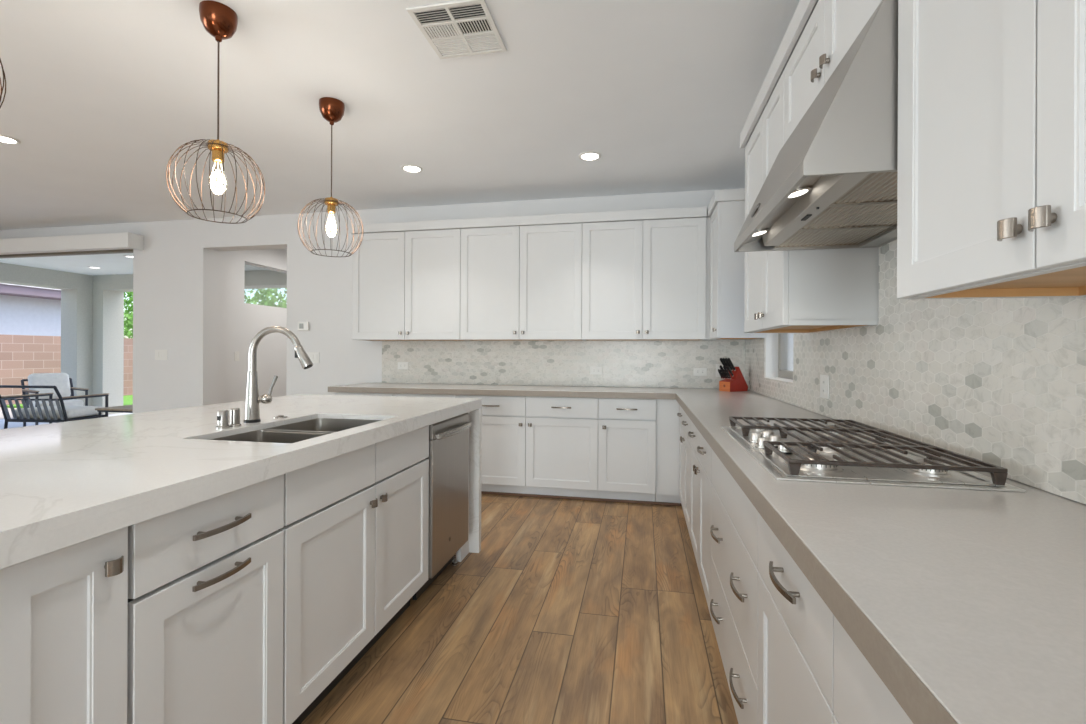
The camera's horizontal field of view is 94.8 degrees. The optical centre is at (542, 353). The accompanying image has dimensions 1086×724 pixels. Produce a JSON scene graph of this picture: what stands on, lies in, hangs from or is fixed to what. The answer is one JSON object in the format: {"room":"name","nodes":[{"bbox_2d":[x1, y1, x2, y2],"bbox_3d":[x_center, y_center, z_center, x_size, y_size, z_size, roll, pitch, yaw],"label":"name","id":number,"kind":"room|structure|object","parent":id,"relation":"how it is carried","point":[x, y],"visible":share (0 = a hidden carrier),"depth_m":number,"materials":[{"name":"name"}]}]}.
{"room":"kitchen","nodes":[
{"label":"kitchen","id":0,"kind":"room"},
{"bbox_2d":[0,407,21,418],"bbox_3d":[-2.962,1.297,10.783,70.000,0.060,60.000,0,0,11],"label":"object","id":1,"kind":"structure","parent":0,"point":[9,409],"depth_m":10.24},
{"bbox_2d":[0,283,60,335],"bbox_3d":[-19.210,-1.004,7.589,8.150,4.400,18.600,0,0,11],"label":"house","id":2,"kind":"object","parent":1,"relation":"on","point":[24,310],"visible":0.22,"depth_m":14.02,"materials":[{"name":"paint"}]},
{"bbox_2d":[0,334,132,406],"bbox_3d":[-13.104,0.388,8.465,0.200,1.650,15.500,0,0,11],"label":"wall","id":3,"kind":"structure","parent":1,"relation":"on","point":[21,356],"depth_m":11.99,"materials":[{"name":"brown brick"}]},
{"bbox_2d":[7,395,132,407],"bbox_3d":[-10.299,1.209,12.852,3.200,0.048,3.800,0,0,11],"label":"lawn","id":4,"kind":"structure","parent":1,"relation":"on","point":[127,399],"depth_m":12.31,"materials":[{"name":"green plant"}]},
{"bbox_2d":[124,292,132,337],"bbox_3d":[-14.684,-1.134,19.469,3.764,4.707,3.729,0,0,11],"label":"tree","id":5,"kind":"object","parent":1,"relation":"on","point":[128,324],"visible":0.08,"depth_m":18.21,"materials":[{"name":"green plant"}]},
{"bbox_2d":[0,262,92,405],"bbox_3d":[-9.225,-0.160,8.526,0.380,2.720,3.370,0,0,11],"label":"wall","id":6,"kind":"structure","parent":0,"point":[76,289],"depth_m":9.51,"materials":[{"name":"paint"}]},
{"bbox_2d":[0,253,132,275],"bbox_3d":[-6.561,-1.584,7.998,5.800,0.150,3.370,0,0,11],"label":"ceiling","id":7,"kind":"structure","parent":0,"point":[110,264],"depth_m":8.40,"materials":[{"name":"paint"}]},
{"bbox_2d":[0,413,132,428],"bbox_3d":[-6.784,1.230,8.218,6.300,0.040,3.720,0,0,11],"label":"floor","id":8,"kind":"structure","parent":0,"point":[10,424],"depth_m":8.56,"materials":[{"name":"concrete"}]},
{"bbox_2d":[0,385,108,428],"bbox_3d":[-6.972,0.822,7.105,0.950,0.780,0.778,0,0,4],"label":"armchair","id":9,"kind":"object","parent":8,"relation":"on","point":[49,414],"visible":0.92,"depth_m":6.89,"materials":[{"name":"black metal"}]},
{"bbox_2d":[12,405,103,418],"bbox_3d":[-6.965,0.844,7.199,0.840,0.128,0.570,0,0,4],"label":"seat cushion","id":10,"kind":"object","parent":9,"relation":"on","point":[73,412],"depth_m":7.06,"materials":[{"name":"grey fabric"}]},
{"bbox_2d":[21,373,88,426],"bbox_3d":[-8.102,0.770,8.290,0.778,0.872,0.650,0,0,31],"label":"armchair","id":11,"kind":"object","parent":8,"relation":"on","point":[60,380],"visible":0.68,"depth_m":8.33,"materials":[{"name":"grey fabric"}]},
{"bbox_2d":[28,373,70,398],"bbox_3d":[-8.310,0.550,8.417,0.247,0.433,0.500,0,0,31],"label":"pillow","id":12,"kind":"object","parent":11,"relation":"on","point":[60,380],"depth_m":8.38,"materials":[{"name":"grey fabric"}]},
{"bbox_2d":[29,399,83,406],"bbox_3d":[-8.022,0.839,8.241,0.570,0.128,0.540,0,0,31],"label":"seat cushion","id":13,"kind":"object","parent":11,"relation":"on","point":[73,402],"depth_m":8.17,"materials":[{"name":"grey fabric"}]},
{"bbox_2d":[95,405,132,417],"bbox_3d":[-5.947,1.004,7.450,0.900,0.420,0.700,0,0,11],"label":"patio table","id":14,"kind":"object","parent":8,"relation":"on","point":[126,408],"visible":0.15,"depth_m":7.19,"materials":[{"name":"brown wood"}]},
{"bbox_2d":[92,274,132,414],"bbox_3d":[-6.091,-0.147,9.418,5.420,2.720,0.398,0,0,11],"label":"wall","id":15,"kind":"structure","parent":0,"point":[108,290],"depth_m":9.77,"materials":[{"name":"paint"}]},
{"bbox_2d":[218,249,286,403],"bbox_3d":[-3.727,-0.141,6.898,0.200,2.690,2.320,0,0,11],"label":"wall","id":16,"kind":"structure","parent":0,"point":[239,321],"depth_m":6.25,"materials":[{"name":"paint"}]},
{"bbox_2d":[234,351,238,360],"bbox_3d":[-3.769,0.034,6.152,0.009,0.115,0.072,0,0,11],"label":"light switch","id":17,"kind":"object","parent":16,"relation":"attached to","point":[236,353],"visible":1,"depth_m":6.14,"materials":[{"name":"white plastic"}]},
{"bbox_2d":[244,263,286,307],"bbox_3d":[-3.720,-0.896,6.944,0.050,0.530,1.330,0,0,11],"label":"window","id":18,"kind":"structure","parent":16,"relation":"in","point":[264,286],"depth_m":6.76,"materials":[{"name":"glass"}]},
{"bbox_2d":[0,188,744,413],"bbox_3d":[-2.844,-0.137,5.439,9.900,2.690,0.200,0,0,11],"label":"wall","id":19,"kind":"structure","parent":0,"point":[175,275],"depth_m":5.38,"materials":[{"name":"paint"}]},
{"bbox_2d":[0,249,132,257],"bbox_3d":[-5.882,-0.026,6.062,2.500,2.440,0.080,0,0,11],"label":"door","id":20,"kind":"structure","parent":19,"relation":"in","point":[119,250],"depth_m":6.01,"materials":[{"name":"brown metal"}]},
{"bbox_2d":[0,232,143,254],"bbox_3d":[-5.942,-1.256,5.860,2.850,0.165,0.178,0,0,11],"label":"shade valance","id":21,"kind":"object","parent":19,"relation":"attached to","point":[108,241],"visible":1,"depth_m":5.66,"materials":[{"name":"paint"}]},
{"bbox_2d":[298,322,308,330],"bbox_3d":[-2.522,-0.286,5.259,0.124,0.092,0.025,0,0,11],"label":"thermostat","id":22,"kind":"object","parent":19,"relation":"attached to","point":[302,326],"visible":1,"depth_m":5.25,"materials":[{"name":"white plastic"}]},
{"bbox_2d":[306,352,318,362],"bbox_3d":[-2.424,0.044,5.248,0.165,0.115,0.009,0,0,11],"label":"light switch","id":23,"kind":"object","parent":19,"relation":"attached to","point":[314,356],"visible":0.64,"depth_m":5.24,"materials":[{"name":"white plastic"}]},
{"bbox_2d":[352,229,469,340],"bbox_3d":[-1.265,-0.636,4.835,1.093,1.018,0.364,0,0,11],"label":"upper cabinet","id":24,"kind":"object","parent":19,"relation":"attached to","point":[406,284],"visible":0.95,"depth_m":4.68,"materials":[{"name":"white paint"}]},
{"bbox_2d":[350,189,744,233],"bbox_3d":[-0.063,-1.181,4.390,3.645,0.079,0.775,0,0,11],"label":"crown molding","id":25,"kind":"structure","parent":24,"relation":"attached to","point":[738,194],"depth_m":4.38,"materials":[{"name":"white paint"}]},
{"bbox_2d":[460,223,585,340],"bbox_3d":[-0.179,-0.632,4.619,1.118,1.018,0.364,0,0,11],"label":"upper cabinet","id":26,"kind":"object","parent":19,"relation":"attached to","point":[518,283],"visible":0.99,"depth_m":4.46,"materials":[{"name":"white paint"}]},
{"bbox_2d":[382,340,744,387],"bbox_3d":[0.071,0.090,4.752,3.489,0.429,0.010,0,0,11],"label":"tile backsplash","id":27,"kind":"structure","parent":19,"relation":"attached to","point":[672,364],"depth_m":4.72,"materials":[{"name":"stone"}]},
{"bbox_2d":[398,362,407,368],"bbox_3d":[-1.412,0.124,5.037,0.115,0.072,0.008,0,0,11],"label":"outlet","id":28,"kind":"object","parent":27,"relation":"attached to","point":[401,365],"visible":1,"depth_m":5.04,"materials":[{"name":"white plastic"}]},
{"bbox_2d":[590,367,601,374],"bbox_3d":[0.496,0.160,4.658,0.115,0.072,0.008,0,0,11],"label":"outlet","id":29,"kind":"object","parent":27,"relation":"attached to","point":[593,370],"visible":1,"depth_m":4.66,"materials":[{"name":"white plastic"}]},
{"bbox_2d":[693,368,706,375],"bbox_3d":[1.408,0.164,4.477,0.115,0.072,0.008,0,0,11],"label":"outlet","id":30,"kind":"object","parent":27,"relation":"attached to","point":[697,371],"visible":1,"depth_m":4.47,"materials":[{"name":"white plastic"}]},
{"bbox_2d":[716,364,723,376],"bbox_3d":[1.595,0.152,4.439,0.115,0.115,0.009,0,0,11],"label":"light switch","id":31,"kind":"object","parent":27,"relation":"attached to","point":[717,365],"visible":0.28,"depth_m":4.45,"materials":[{"name":"white plastic"}]},
{"bbox_2d":[582,217,705,340],"bbox_3d":[0.878,-0.627,4.409,1.037,1.018,0.364,0,0,11],"label":"upper cabinet","id":32,"kind":"object","parent":19,"relation":"attached to","point":[643,280],"visible":1,"depth_m":4.25,"materials":[{"name":"white paint"}]},
{"bbox_2d":[0,0,799,229],"bbox_3d":[-3.555,-1.560,1.829,9.900,0.150,12.200,0,0,11],"label":"ceiling","id":33,"kind":"structure","parent":0,"point":[100,96],"depth_m":2.95,"materials":[{"name":"paint"}]},
{"bbox_2d":[0,59,5,107],"bbox_3d":[-1.586,-1.033,1.233,0.357,0.887,0.358,0,0,11],"label":"pendant lamp","id":34,"kind":"object","parent":33,"relation":"hanging from","point":[4,77],"visible":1,"depth_m":1.36,"materials":[{"name":"brown metal"}]},
{"bbox_2d":[0,134,20,143],"bbox_3d":[-3.732,-1.481,3.454,0.170,0.010,0.170,0,0,11],"label":"recessed light","id":35,"kind":"object","parent":33,"relation":"in","point":[3,138],"visible":1,"depth_m":3.48,"materials":[{"name":"white plastic"}]},
{"bbox_2d":[166,0,264,223],"bbox_3d":[-1.402,-1.032,2.157,0.356,0.887,0.357,0,0,11],"label":"pendant lamp","id":36,"kind":"object","parent":33,"relation":"hanging from","point":[219,20],"visible":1,"depth_m":2.13,"materials":[{"name":"brown metal"}]},
{"bbox_2d":[212,148,223,163],"bbox_3d":[-1.403,-0.851,2.157,0.046,0.050,0.046,0,0,11],"label":"socket","id":37,"kind":"object","parent":36,"relation":"attached to","point":[217,157],"depth_m":2.14,"materials":[{"name":"gold metal"}]},
{"bbox_2d":[298,97,363,256],"bbox_3d":[-1.246,-1.031,2.944,0.357,0.887,0.358,0,0,11],"label":"pendant lamp","id":38,"kind":"object","parent":33,"relation":"hanging from","point":[331,109],"visible":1,"depth_m":2.92,"materials":[{"name":"brown metal"}]},
{"bbox_2d":[327,204,335,213],"bbox_3d":[-1.247,-0.850,2.944,0.046,0.050,0.046,0,0,11],"label":"socket","id":39,"kind":"object","parent":38,"relation":"attached to","point":[333,206],"depth_m":2.93,"materials":[{"name":"gold metal"}]},
{"bbox_2d":[401,164,422,172],"bbox_3d":[-1.043,-1.469,3.981,0.170,0.010,0.170,0,0,11],"label":"recessed light","id":40,"kind":"object","parent":33,"relation":"in","point":[411,168],"visible":1,"depth_m":3.97,"materials":[{"name":"white plastic"}]},
{"bbox_2d":[407,0,506,58],"bbox_3d":[-0.378,-1.466,2.273,0.344,0.010,0.364,0,0,11],"label":"ceiling vent","id":41,"kind":"object","parent":33,"relation":"in","point":[461,28],"visible":1,"depth_m":2.25,"materials":[{"name":"white plastic"}]},
{"bbox_2d":[579,151,601,160],"bbox_3d":[0.350,-1.463,3.714,0.170,0.010,0.170,0,0,11],"label":"recessed light","id":42,"kind":"object","parent":33,"relation":"in","point":[590,155],"visible":1,"depth_m":3.70,"materials":[{"name":"white plastic"}]},
{"bbox_2d":[301,494,737,723],"bbox_3d":[-3.567,1.229,1.829,9.900,0.050,12.200,0,0,11],"label":"floor","id":43,"kind":"structure","parent":0,"point":[567,611],"depth_m":2.17,"materials":[{"name":"brown wood"}]},
{"bbox_2d":[0,526,127,723],"bbox_3d":[-1.137,0.774,0.940,0.644,0.882,0.231,0,0,11],"label":"base cabinet","id":44,"kind":"object","parent":43,"relation":"on","point":[64,611],"visible":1,"depth_m":0.89,"materials":[{"name":"paint"}]},
{"bbox_2d":[127,474,283,723],"bbox_3d":[-1.067,0.774,1.272,0.651,0.882,0.433,0,0,11],"label":"base cabinet","id":45,"kind":"object","parent":43,"relation":"on","point":[205,636],"visible":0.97,"depth_m":1.19,"materials":[{"name":"paint"}]},
{"bbox_2d":[0,394,481,568],"bbox_3d":[-1.320,0.744,1.641,1.278,0.940,3.207,0,0,11],"label":"countertop","id":46,"kind":"structure","parent":43,"relation":"on","point":[63,484],"depth_m":1.37,"materials":[{"name":"white stone"}]},
{"bbox_2d":[216,410,229,428],"bbox_3d":[-1.178,0.242,1.840,0.044,0.066,0.044,0,0,11],"label":"air gap","id":47,"kind":"object","parent":46,"relation":"on","point":[222,415],"visible":1,"depth_m":1.83,"materials":[{"name":"silver metal"}]},
{"bbox_2d":[229,408,241,426],"bbox_3d":[-1.161,0.241,1.884,0.042,0.068,0.042,0,0,11],"label":"air gap","id":48,"kind":"object","parent":46,"relation":"on","point":[234,412],"visible":0.94,"depth_m":1.87,"materials":[{"name":"silver metal"}]},
{"bbox_2d":[243,326,312,422],"bbox_3d":[-1.053,0.083,2.008,0.282,0.385,0.083,0,0,3],"label":"faucet","id":49,"kind":"object","parent":46,"relation":"on","point":[252,399],"visible":1,"depth_m":1.99,"materials":[{"name":"silver metal"}]},
{"bbox_2d":[273,415,286,417],"bbox_3d":[-1.127,0.271,2.143,0.056,0.009,0.056,0,0,11],"label":"button","id":50,"kind":"object","parent":46,"relation":"on","point":[277,416],"visible":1,"depth_m":2.13,"materials":[{"name":"silver metal"}]},
{"bbox_2d":[210,418,380,442],"bbox_3d":[-0.901,0.407,1.912,0.424,0.218,0.714,0,0,11],"label":"sink","id":51,"kind":"object","parent":46,"relation":"in","point":[308,429],"visible":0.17,"depth_m":1.94,"materials":[{"name":"silver metal"}]},
{"bbox_2d":[279,425,428,723],"bbox_3d":[-0.932,0.775,1.971,0.644,0.882,0.984,0,0,11],"label":"base cabinet","id":52,"kind":"object","parent":43,"relation":"on","point":[356,527],"visible":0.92,"depth_m":1.75,"materials":[{"name":"paint"}]},
{"bbox_2d":[335,392,456,397],"bbox_3d":[-1.261,0.783,4.691,1.164,0.862,0.641,0,0,11],"label":"base cabinet","id":53,"kind":"object","parent":43,"relation":"on","point":[336,393],"visible":0.02,"depth_m":4.40,"materials":[{"name":"white paint"}]},
{"bbox_2d":[328,382,1085,723],"bbox_3d":[-0.462,0.329,2.487,3.670,0.050,4.659,0,0,11],"label":"countertop","id":54,"kind":"structure","parent":53,"relation":"on","point":[968,606],"depth_m":0.72,"materials":[{"name":"beige stone"}]},
{"bbox_2d":[719,367,747,391],"bbox_3d":[1.586,0.211,4.154,0.209,0.204,0.116,0,0,-26],"label":"knife block","id":55,"kind":"object","parent":54,"relation":"on","point":[737,383],"visible":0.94,"depth_m":4.10,"materials":[{"name":"red wood"}]},
{"bbox_2d":[725,358,732,370],"bbox_3d":[1.531,0.090,4.113,0.092,0.109,0.016,0,0,-26],"label":"knife","id":56,"kind":"object","parent":55,"relation":"in","point":[726,360],"visible":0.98,"depth_m":4.10,"materials":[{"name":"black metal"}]},
{"bbox_2d":[727,358,735,370],"bbox_3d":[1.544,0.090,4.087,0.092,0.109,0.016,0,0,-26],"label":"knife","id":57,"kind":"object","parent":55,"relation":"in","point":[728,359],"visible":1,"depth_m":4.08,"materials":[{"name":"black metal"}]},
{"bbox_2d":[721,416,1025,491],"bbox_3d":[0.909,0.285,1.594,0.520,0.050,0.875,0,0,11],"label":"cooktop","id":58,"kind":"object","parent":54,"relation":"in","point":[840,453],"visible":1,"depth_m":1.32,"materials":[{"name":"metal"}]},
{"bbox_2d":[412,413,470,599],"bbox_3d":[-0.751,0.777,2.703,0.640,0.879,0.512,0,0,11],"label":"dishwasher","id":59,"kind":"object","parent":43,"relation":"on","point":[448,438],"visible":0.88,"depth_m":2.58,"materials":[{"name":"metal"}]},
{"bbox_2d":[453,412,469,561],"bbox_3d":[-0.742,0.775,3.038,0.568,0.882,0.139,0,0,11],"label":"cabinet filler","id":60,"kind":"object","parent":43,"relation":"on","point":[463,551],"visible":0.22,"depth_m":3.01,"materials":[{"name":"paint"}]},
{"bbox_2d":[457,395,598,497],"bbox_3d":[-0.093,0.789,4.460,1.215,0.862,0.641,0,0,11],"label":"base cabinet","id":61,"kind":"object","parent":43,"relation":"on","point":[531,445],"visible":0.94,"depth_m":4.17,"materials":[{"name":"white paint"}]},
{"bbox_2d":[481,491,681,505],"bbox_3d":[-0.360,1.208,4.307,3.085,0.020,0.015,0,0,11],"label":"trim","id":62,"kind":"structure","parent":43,"relation":"on","point":[482,492],"depth_m":4.17,"materials":[{"name":"white wood"}]},
{"bbox_2d":[598,398,655,501],"bbox_3d":[0.729,0.792,4.296,0.459,0.862,0.641,0,0,11],"label":"base cabinet","id":63,"kind":"object","parent":43,"relation":"on","point":[626,427],"visible":0.99,"depth_m":4.02,"materials":[{"name":"white paint"}]},
{"bbox_2d":[655,399,680,502],"bbox_3d":[1.337,0.795,4.201,0.770,0.862,0.591,0,0,11],"label":"base cabinet","id":64,"kind":"object","parent":43,"relation":"on","point":[667,420],"visible":0.24,"depth_m":3.97,"materials":[{"name":"white paint"}]},
{"bbox_2d":[677,405,690,535],"bbox_3d":[1.267,0.794,3.438,0.641,0.862,0.919,0,0,11],"label":"base cabinet","id":65,"kind":"object","parent":43,"relation":"on","point":[684,420],"visible":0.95,"depth_m":3.44,"materials":[{"name":"white paint"}]},
{"bbox_2d":[688,421,711,615],"bbox_3d":[1.086,0.794,2.526,0.641,0.862,0.939,0,0,11],"label":"base cabinet","id":66,"kind":"object","parent":43,"relation":"on","point":[700,450],"visible":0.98,"depth_m":2.49,"materials":[{"name":"white paint"}]},
{"bbox_2d":[710,450,758,723],"bbox_3d":[0.910,0.793,1.639,0.641,0.862,0.867,0,0,11],"label":"base cabinet","id":67,"kind":"object","parent":43,"relation":"on","point":[734,519],"visible":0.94,"depth_m":1.55,"materials":[{"name":"white paint"}]},
{"bbox_2d":[757,512,833,723],"bbox_3d":[0.776,0.792,0.964,0.641,0.862,0.509,0,0,11],"label":"base cabinet","id":68,"kind":"object","parent":43,"relation":"on","point":[795,676],"visible":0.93,"depth_m":0.99,"materials":[{"name":"white paint"}]},
{"bbox_2d":[833,616,912,723],"bbox_3d":[0.646,0.792,0.310,0.641,0.862,0.821,0,0,11],"label":"base cabinet","id":69,"kind":"object","parent":43,"relation":"on","point":[860,695],"visible":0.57,"depth_m":0.68,"materials":[{"name":"white paint"}]},
{"bbox_2d":[766,333,789,382],"bbox_3d":[0.950,-0.121,-0.352,0.200,2.690,9.680,0,0,11],"label":"wall","id":70,"kind":"structure","parent":0,"point":[772,338],"depth_m":3.70,"materials":[{"name":"paint"}]},
{"bbox_2d":[706,201,766,339],"bbox_3d":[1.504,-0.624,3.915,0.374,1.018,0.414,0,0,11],"label":"upper cabinet","id":71,"kind":"object","parent":70,"relation":"attached to","point":[727,266],"visible":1,"depth_m":3.73,"materials":[{"name":"white paint"}]},
{"bbox_2d":[766,377,792,382],"bbox_3d":[1.625,0.178,3.344,0.084,0.006,0.721,0,0,11],"label":"window sill","id":72,"kind":"structure","parent":70,"relation":"attached to","point":[774,378],"depth_m":3.35,"materials":[{"name":"paint"}]},
{"bbox_2d":[778,333,794,379],"bbox_3d":[1.692,-0.270,3.331,0.050,0.905,0.723,0,0,11],"label":"window","id":73,"kind":"structure","parent":70,"relation":"in","point":[785,340],"depth_m":3.58,"materials":[{"name":"clear glass"}]},
{"bbox_2d":[744,71,878,332],"bbox_3d":[1.192,-0.623,2.342,0.374,1.024,0.772,0,0,11],"label":"upper cabinet","id":74,"kind":"object","parent":70,"relation":"attached to","point":[817,290],"visible":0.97,"depth_m":1.99,"materials":[{"name":"white paint"}]},
{"bbox_2d":[740,0,817,147],"bbox_3d":[1.033,-1.176,1.514,0.373,0.079,2.490,0,0,11],"label":"crown molding","id":75,"kind":"structure","parent":74,"relation":"attached to","point":[805,8],"depth_m":2.00,"materials":[{"name":"white paint"}]},
{"bbox_2d":[734,0,897,251],"bbox_3d":[0.944,-0.605,1.533,0.526,0.398,0.885,0,0,11],"label":"range hood","id":76,"kind":"object","parent":70,"relation":"attached to","point":[832,184],"visible":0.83,"depth_m":1.24,"materials":[{"name":"silver metal"}]},
{"bbox_2d":[745,176,821,243],"bbox_3d":[0.736,-0.444,1.575,0.078,0.024,0.861,0,0,11],"label":"lamp","id":77,"kind":"object","parent":76,"relation":"attached to","point":[810,189],"depth_m":1.49,"materials":[{"name":"white metal"}]},
{"bbox_2d":[801,214,811,220],"bbox_3d":[0.793,-0.409,1.505,0.014,0.004,0.060,0,0,11],"label":"switch","id":78,"kind":"object","parent":76,"relation":"attached to","point":[804,217],"depth_m":1.50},
{"bbox_2d":[784,0,881,143],"bbox_3d":[1.030,-0.979,1.518,0.374,0.313,0.902,0,0,11],"label":"upper cabinet","id":79,"kind":"object","parent":70,"relation":"attached to","point":[833,26],"visible":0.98,"depth_m":1.58,"materials":[{"name":"white paint"}]},
{"bbox_2d":[745,239,1085,503],"bbox_3d":[1.335,-0.062,2.125,0.010,0.744,4.649,0,0,11],"label":"tile backsplash","id":80,"kind":"structure","parent":70,"relation":"attached to","point":[1001,382],"depth_m":1.40,"materials":[{"name":"stone"}]},
{"bbox_2d":[820,374,828,398],"bbox_3d":[1.394,0.164,2.476,0.008,0.115,0.115,0,0,11],"label":"outlet","id":81,"kind":"object","parent":80,"relation":"attached to","point":[824,379],"visible":1,"depth_m":2.46,"materials":[{"name":"white plastic"}]},
{"bbox_2d":[897,0,1085,299],"bbox_3d":[0.863,-0.627,0.687,0.374,1.018,0.787,0,0,11],"label":"upper cabinet","id":82,"kind":"object","parent":70,"relation":"attached to","point":[991,179],"visible":1,"depth_m":0.83,"materials":[{"name":"white paint"}]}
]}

